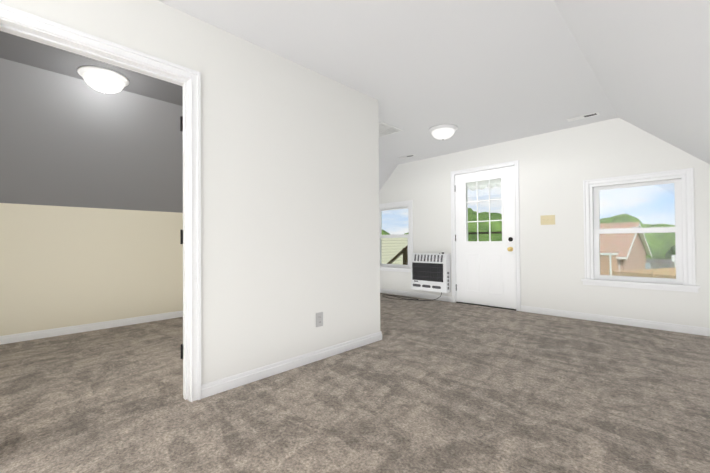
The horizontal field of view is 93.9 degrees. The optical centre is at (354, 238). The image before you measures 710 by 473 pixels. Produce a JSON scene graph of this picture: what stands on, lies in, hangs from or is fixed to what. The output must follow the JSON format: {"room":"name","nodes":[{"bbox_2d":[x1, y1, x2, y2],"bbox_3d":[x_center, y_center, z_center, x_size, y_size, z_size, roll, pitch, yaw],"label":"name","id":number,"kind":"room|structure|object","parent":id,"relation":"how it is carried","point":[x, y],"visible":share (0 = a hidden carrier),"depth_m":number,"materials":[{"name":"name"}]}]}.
{"room":"empty attic room","nodes":[
{"label":"empty attic room","id":0,"kind":"room"},
{"bbox_2d":[0,203,182,335],"bbox_3d":[-3.117,0.322,3.675,0.100,1.435,4.000,-1,-1,45],"label":"wall","id":1,"kind":"structure","parent":0,"point":[63,266],"depth_m":3.70,"materials":[{"name":"beige paint"}]},
{"bbox_2d":[0,0,379,384],"bbox_3d":[-1.255,-0.195,1.902,0.120,2.395,4.120,-1,-1,45],"label":"wall","id":2,"kind":"structure","parent":0,"point":[290,240],"depth_m":2.44,"materials":[{"name":"white paint"}]},
{"bbox_2d":[0,3,200,401],"bbox_3d":[-1.358,-0.023,1.793,0.151,2.050,0.961,-1,-1,45],"label":"trim","id":3,"kind":"structure","parent":2,"relation":"attached to","point":[20,23],"depth_m":2.05,"materials":[{"name":"white paint"}]},
{"bbox_2d":[201,331,381,398],"bbox_3d":[-0.560,0.968,2.903,0.614,0.083,1.742,-1,-1,45],"label":"baseboard","id":4,"kind":"structure","parent":2,"relation":"attached to","point":[226,383],"depth_m":2.48,"materials":[{"name":"white paint"}]},
{"bbox_2d":[316,312,322,326],"bbox_3d":[-0.294,0.673,2.754,0.009,0.116,0.072,-1,-1,45],"label":"electrical outlet plate","id":5,"kind":"object","parent":2,"relation":"attached to","point":[319,319],"visible":1,"depth_m":2.75,"materials":[{"name":"grey plastic"}]},
{"bbox_2d":[0,31,397,212],"bbox_3d":[-1.329,-0.894,3.753,2.583,1.070,6.630,-1,-1,45],"label":"ceiling","id":6,"kind":"structure","parent":0,"point":[70,136],"depth_m":3.20,"materials":[{"name":"grey paint"}]},
{"bbox_2d":[77,66,128,92],"bbox_3d":[-2.125,-1.304,2.812,0.352,0.142,0.352,-1,-1,45],"label":"light","id":7,"kind":"object","parent":6,"relation":"attached to","point":[103,80],"visible":1,"depth_m":2.73,"materials":[{"name":"white glass"}]},
{"bbox_2d":[0,293,709,472],"bbox_3d":[-0.399,1.065,2.603,5.949,0.120,6.930,-1,-1,45],"label":"floor","id":8,"kind":"structure","parent":0,"point":[434,386],"depth_m":1.99,"materials":[{"name":"carpet"}]},
{"bbox_2d":[158,0,617,164],"bbox_3d":[-0.312,-1.420,2.740,3.200,0.060,6.630,-1,-1,45],"label":"ceiling","id":9,"kind":"structure","parent":0,"point":[479,73],"depth_m":2.58,"materials":[{"name":"white paint"}]},
{"bbox_2d":[379,122,402,137],"bbox_3d":[0.264,-1.372,4.270,0.550,0.007,0.420,-1,-1,45],"label":"attic hatch","id":10,"kind":"object","parent":9,"relation":"in","point":[385,129],"visible":0.33,"depth_m":4.19,"materials":[{"name":"white paint"}]},
{"bbox_2d":[398,154,415,158],"bbox_3d":[0.868,-1.361,5.526,0.290,0.007,0.110,-1,-1,45],"label":"ceiling vent","id":11,"kind":"object","parent":9,"relation":"in","point":[407,156],"visible":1,"depth_m":5.51,"materials":[{"name":"white metal"}]},
{"bbox_2d":[429,124,457,139],"bbox_3d":[1.113,-1.312,4.192,0.352,0.142,0.352,-1,-1,45],"label":"ceiling light","id":12,"kind":"object","parent":9,"relation":"attached to","point":[443,131],"visible":1,"depth_m":4.09,"materials":[{"name":"white glass"}]},
{"bbox_2d":[567,112,599,121],"bbox_3d":[2.619,-1.396,3.812,0.300,0.007,0.110,-1,-1,45],"label":"ceiling vent","id":13,"kind":"object","parent":9,"relation":"in","point":[583,116],"visible":1,"depth_m":3.80,"materials":[{"name":"white metal"}]},
{"bbox_2d":[379,117,709,327],"bbox_3d":[1.988,-0.182,5.016,5.549,2.395,0.150,-1,-1,45],"label":"wall","id":14,"kind":"structure","parent":0,"point":[557,168],"depth_m":4.24,"materials":[{"name":"white paint"}]},
{"bbox_2d":[379,200,412,271],"bbox_3d":[0.728,-0.030,6.245,1.010,1.280,0.192,-1,-1,45],"label":"window","id":15,"kind":"structure","parent":14,"relation":"in","point":[408,205],"depth_m":6.11,"materials":[{"name":"white paint"}]},
{"bbox_2d":[411,252,450,292],"bbox_3d":[1.251,0.549,5.530,0.672,0.637,0.160,-1,-1,45],"label":"heater","id":16,"kind":"object","parent":14,"relation":"attached to","point":[430,271],"visible":1,"depth_m":5.44,"materials":[{"name":"white metal"}]},
{"bbox_2d":[380,292,441,300],"bbox_3d":[0.614,0.959,5.951,1.904,0.153,0.372,-1,-1,45],"label":"cord","id":17,"kind":"object","parent":16,"relation":"attached to","point":[407,297],"visible":0.96,"depth_m":5.63,"materials":[{"name":"black plastic"}]},
{"bbox_2d":[455,166,515,308],"bbox_3d":[1.922,-0.009,4.978,0.915,2.016,0.130,-1,-1,45],"label":"door","id":18,"kind":"structure","parent":14,"relation":"in","point":[485,272],"depth_m":4.94,"materials":[{"name":"white paint"}]},
{"bbox_2d":[450,160,520,310],"bbox_3d":[1.980,-0.033,5.032,1.037,2.097,0.197,-1,-1,45],"label":"door frame","id":19,"kind":"structure","parent":14,"relation":"attached to","point":[515,164],"depth_m":4.87,"materials":[{"name":"white paint"}]},
{"bbox_2d":[380,288,709,335],"bbox_3d":[1.939,0.973,4.944,5.349,0.083,0.014,-1,-1,45],"label":"baseboard","id":20,"kind":"structure","parent":14,"relation":"attached to","point":[696,330],"depth_m":3.96,"materials":[{"name":"white paint"}]},
{"bbox_2d":[541,215,554,224],"bbox_3d":[2.530,-0.242,4.357,0.170,0.124,0.016,-1,-1,45],"label":"switch plate","id":21,"kind":"object","parent":14,"relation":"attached to","point":[547,219],"visible":1,"depth_m":4.35,"materials":[{"name":"beige plastic"}]},
{"bbox_2d":[581,168,699,292],"bbox_3d":[3.192,-0.079,3.783,1.010,1.280,0.192,-1,-1,45],"label":"window","id":22,"kind":"structure","parent":14,"relation":"in","point":[683,229],"depth_m":3.67,"materials":[{"name":"white paint"}]},
{"bbox_2d":[554,0,709,163],"bbox_3d":[1.225,-0.946,1.202,1.134,1.070,6.630,-1,-1,45],"label":"ceiling","id":23,"kind":"structure","parent":0,"point":[648,61],"depth_m":2.00,"materials":[{"name":"white paint"}]},
{"bbox_3d":[1.628,0.234,0.793,0.100,1.465,6.630,-1,-1,45],"label":"wall","id":24,"kind":"structure","parent":0,"visible":0},
{"bbox_2d":[0,311,182,344],"bbox_3d":[-3.071,0.997,3.627,0.014,0.083,4.000,-1,-1,45],"label":"baseboard","id":25,"kind":"structure","parent":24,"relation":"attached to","point":[20,337],"depth_m":3.68,"materials":[{"name":"white paint"}]},
{"label":"outside","id":26,"kind":"structure","parent":0,"visible":0},
{"bbox_3d":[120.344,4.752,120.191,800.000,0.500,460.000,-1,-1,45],"label":"lawn","id":27,"kind":"structure","parent":26,"visible":0},
{"bbox_2d":[381,238,407,264],"bbox_3d":[-0.894,2.038,17.113,4.500,4.300,6.700,0,-1,-39],"label":"building","id":28,"kind":"structure","parent":27,"relation":"on","point":[387,258],"depth_m":14.92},
{"bbox_2d":[387,179,501,264],"bbox_3d":[0.673,1.334,7.313,6.950,5.440,1.250,-1,-1,45],"label":"stairs","id":29,"kind":"structure","parent":27,"relation":"on","point":[483,184],"depth_m":6.34,"materials":[{"name":"brown"}]},
{"bbox_2d":[468,214,501,240],"bbox_3d":[11.707,1.145,30.674,8.766,7.053,9.721,-1,-1,45],"label":"tree","id":30,"kind":"object","parent":27,"relation":"on","point":[483,226],"depth_m":28.86,"materials":[{"name":"green plant"}]},
{"bbox_2d":[472,213,501,214],"bbox_3d":[15.260,0.742,36.555,8.585,7.116,9.761,-1,-1,45],"label":"tree","id":31,"kind":"object","parent":27,"relation":"on","point":[488,214],"depth_m":35.63,"materials":[{"name":"green plant"}]},
{"bbox_2d":[600,214,626,222],"bbox_3d":[54.201,0.325,71.362,14.052,11.035,13.635,-1,-1,45],"label":"tree","id":32,"kind":"object","parent":27,"relation":"on","point":[608,220],"depth_m":67.75,"materials":[{"name":"green plant"}]},
{"bbox_2d":[600,222,651,274],"bbox_3d":[29.424,1.199,42.323,10.570,6.120,13.400,0,-1,-35],"label":"house","id":33,"kind":"structure","parent":27,"relation":"on","point":[628,248],"depth_m":38.20,"materials":[{"name":"pink"}]},
{"bbox_2d":[610,215,646,227],"bbox_3d":[50.941,0.982,61.872,11.237,10.985,11.653,-1,-1,45],"label":"tree","id":34,"kind":"object","parent":27,"relation":"on","point":[620,219],"depth_m":60.97,"materials":[{"name":"green plant"}]},
{"bbox_2d":[613,267,675,278],"bbox_3d":[26.256,3.193,22.749,13.346,1.700,14.161,-1,-1,45],"label":"fence","id":35,"kind":"object","parent":27,"relation":"on","point":[660,274],"depth_m":27.08,"materials":[{"name":"brown wood"}]},
{"bbox_2d":[644,224,674,258],"bbox_3d":[50.752,1.863,55.024,10.951,8.738,9.912,-1,-1,45],"label":"tree","id":36,"kind":"object","parent":27,"relation":"on","point":[656,252],"depth_m":52.72,"materials":[{"name":"green plant"}]},
{"bbox_2d":[646,258,674,268],"bbox_3d":[49.831,3.334,31.028,0.140,1.850,40.060,0,-1,-35],"label":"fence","id":37,"kind":"object","parent":27,"relation":"on","point":[658,263],"depth_m":44.16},
{"bbox_2d":[665,245,675,258],"bbox_3d":[48.350,1.976,46.705,6.923,5.566,6.413,-1,-1,45],"label":"tree","id":38,"kind":"object","parent":27,"relation":"on","point":[672,249],"depth_m":48.19,"materials":[{"name":"green plant"}]},
{"bbox_2d":[671,255,675,265],"bbox_3d":[36.220,3.021,37.515,0.600,2.250,0.100,-1,-1,45],"label":"sign post","id":39,"kind":"object","parent":27,"relation":"on","point":[673,257],"depth_m":37.53,"materials":[{"name":"white"}]}
]}

